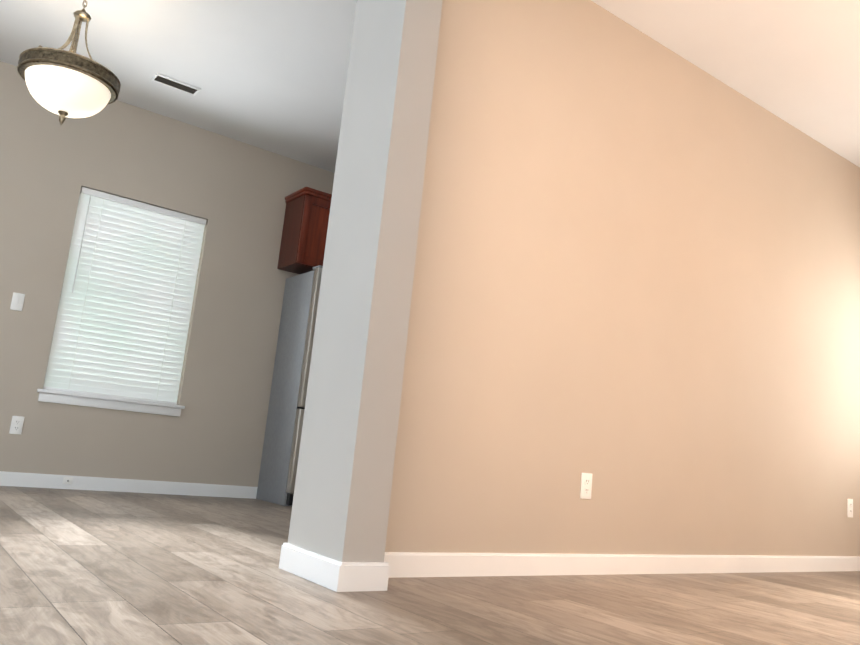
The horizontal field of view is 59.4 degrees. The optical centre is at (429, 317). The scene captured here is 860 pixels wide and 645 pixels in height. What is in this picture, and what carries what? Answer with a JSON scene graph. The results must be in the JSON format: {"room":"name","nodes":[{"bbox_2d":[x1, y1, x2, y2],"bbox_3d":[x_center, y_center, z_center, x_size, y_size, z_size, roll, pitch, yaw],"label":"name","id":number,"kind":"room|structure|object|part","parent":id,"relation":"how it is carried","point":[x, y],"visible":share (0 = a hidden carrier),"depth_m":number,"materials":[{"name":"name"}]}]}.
{"room":"living room","nodes":[
{"label":"living room","id":0,"kind":"room"},
{"bbox_2d":[0,61,334,486],"bbox_3d":[-2.108,-0.146,5.472,8.749,2.740,0.140,13,-13,-35],"label":"wall","id":1,"kind":"structure","parent":0,"point":[233,193],"depth_m":5.47,"materials":[{"name":"paint"}]},
{"bbox_2d":[9,416,24,433],"bbox_3d":[-2.669,0.695,4.874,0.070,0.115,0.008,13,-13,-35],"label":"electrical outlet plate","id":2,"kind":"object","parent":1,"relation":"attached to","point":[16,426],"visible":1,"depth_m":4.87,"materials":[{"name":"white plastic"}]},
{"bbox_2d":[10,292,24,310],"bbox_3d":[-2.698,-0.104,4.936,0.070,0.115,0.016,13,-13,-35],"label":"switch plate","id":3,"kind":"object","parent":1,"relation":"attached to","point":[17,302],"visible":1,"depth_m":4.94,"materials":[{"name":"white plastic"}]},
{"bbox_2d":[37,389,184,416],"bbox_3d":[-2.205,0.597,5.245,0.974,0.080,0.094,13,-13,-35],"label":"sill","id":4,"kind":"structure","parent":1,"relation":"attached to","point":[62,397],"depth_m":5.20,"materials":[{"name":"white wood"}]},
{"bbox_2d":[43,194,196,387],"bbox_3d":[-2.182,-0.130,5.449,0.906,1.420,0.070,13,-13,-35],"label":"living room window","id":5,"kind":"structure","parent":1,"relation":"in","point":[61,292],"depth_m":5.16,"materials":[{"name":"plastic"}]},
{"bbox_2d":[43,187,206,404],"bbox_3d":[-2.143,-0.136,5.395,0.894,1.417,0.052,13,-13,-35],"label":"window blind","id":6,"kind":"object","parent":5,"relation":"attached to","point":[124,313],"visible":0.94,"depth_m":5.38,"materials":[{"name":"plastic"}]},
{"bbox_2d":[0,471,257,498],"bbox_3d":[-1.816,1.232,5.438,3.073,0.088,0.015,13,-13,-35],"label":"baseboard","id":7,"kind":"structure","parent":1,"relation":"attached to","point":[18,479],"depth_m":5.22,"materials":[{"name":"white wood"}]},
{"bbox_2d":[62,477,72,484],"bbox_3d":[-2.402,1.083,5.005,0.060,0.048,0.012,13,-13,-35],"label":"electrical outlet plate","id":8,"kind":"object","parent":7,"relation":"attached to","point":[68,480],"visible":1,"depth_m":5.01,"materials":[{"name":"white plastic"}]},
{"bbox_2d":[277,187,331,273],"bbox_3d":[-0.871,-0.636,6.124,0.557,0.577,0.352,13,-13,-35],"label":"upper cabinet","id":9,"kind":"object","parent":1,"relation":"attached to","point":[304,231],"depth_m":5.92,"materials":[{"name":"brown wood"}]},
{"bbox_2d":[288,0,442,561],"bbox_3d":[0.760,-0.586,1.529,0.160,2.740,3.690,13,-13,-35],"label":"column","id":10,"kind":"structure","parent":0,"point":[342,491],"depth_m":2.69,"materials":[{"name":"paint"}]},
{"bbox_2d":[279,543,351,591],"bbox_3d":[-0.397,0.841,2.545,0.015,0.088,0.383,13,-13,-35],"label":"baseboard","id":11,"kind":"structure","parent":10,"relation":"attached to","point":[330,573],"depth_m":2.51,"materials":[{"name":"white wood"}]},
{"bbox_2d":[0,486,859,644],"bbox_3d":[-0.239,0.941,2.482,8.749,0.100,6.950,13,-13,-35],"label":"floor","id":12,"kind":"structure","parent":0,"point":[85,567],"depth_m":2.45,"materials":[{"name":"brown wood"}]},
{"bbox_2d":[256,265,322,505],"bbox_3d":[-0.691,0.575,5.918,0.915,1.766,0.647,13,-13,-35],"label":"fridge","id":13,"kind":"object","parent":12,"relation":"on","point":[281,445],"visible":0.31,"depth_m":5.64,"materials":[{"name":"grey metal"}]},
{"bbox_2d":[0,0,859,172],"bbox_3d":[0.037,-1.839,2.994,8.749,0.100,6.950,13,-13,-35],"label":"ceiling","id":14,"kind":"structure","parent":0,"point":[269,75],"depth_m":4.44,"materials":[{"name":"paint"}]},
{"bbox_2d":[17,0,120,124],"bbox_3d":[-1.877,-1.388,3.986,0.488,0.798,0.488,13,-13,-35],"label":"pendant light","id":15,"kind":"object","parent":14,"relation":"hanging from","point":[70,83],"visible":1,"depth_m":3.82,"materials":[{"name":"white glass"}]},
{"bbox_3d":[-1.900,-1.157,3.943,0.418,0.186,0.418,13,-13,-35],"label":"lamp shade","id":16,"kind":"part","parent":15,"relation":"part of","materials":[{"name":"white glass"}]},
{"bbox_2d":[151,73,200,95],"bbox_3d":[-1.712,-1.571,5.086,0.300,0.012,0.120,13,-13,-35],"label":"ceiling vent","id":17,"kind":"object","parent":14,"relation":"in","point":[175,84],"visible":1,"depth_m":5.08,"materials":[{"name":"white metal"}]},
{"bbox_2d":[385,0,859,555],"bbox_3d":[1.464,-0.030,4.171,4.176,2.740,0.178,13,-13,-35],"label":"wall","id":18,"kind":"structure","parent":0,"point":[637,280],"depth_m":3.67,"materials":[{"name":"paint"}]},
{"bbox_2d":[580,473,591,498],"bbox_3d":[0.708,0.762,3.412,0.070,0.115,0.008,13,-13,-35],"label":"electrical outlet plate","id":19,"kind":"object","parent":18,"relation":"attached to","point":[586,486],"visible":1,"depth_m":3.41,"materials":[{"name":"white plastic"}]},
{"bbox_2d":[352,552,859,586],"bbox_3d":[1.390,1.260,3.855,4.176,0.088,0.015,13,-13,-35],"label":"baseboard","id":20,"kind":"structure","parent":18,"relation":"attached to","point":[395,564],"depth_m":3.30,"materials":[{"name":"white wood"}]},
{"bbox_2d":[847,499,852,517],"bbox_3d":[2.681,1.216,4.810,0.070,0.115,0.008,13,-13,-35],"label":"electrical outlet plate","id":21,"kind":"object","parent":18,"relation":"attached to","point":[849,507],"visible":1,"depth_m":4.80,"materials":[{"name":"white plastic"}]}
]}

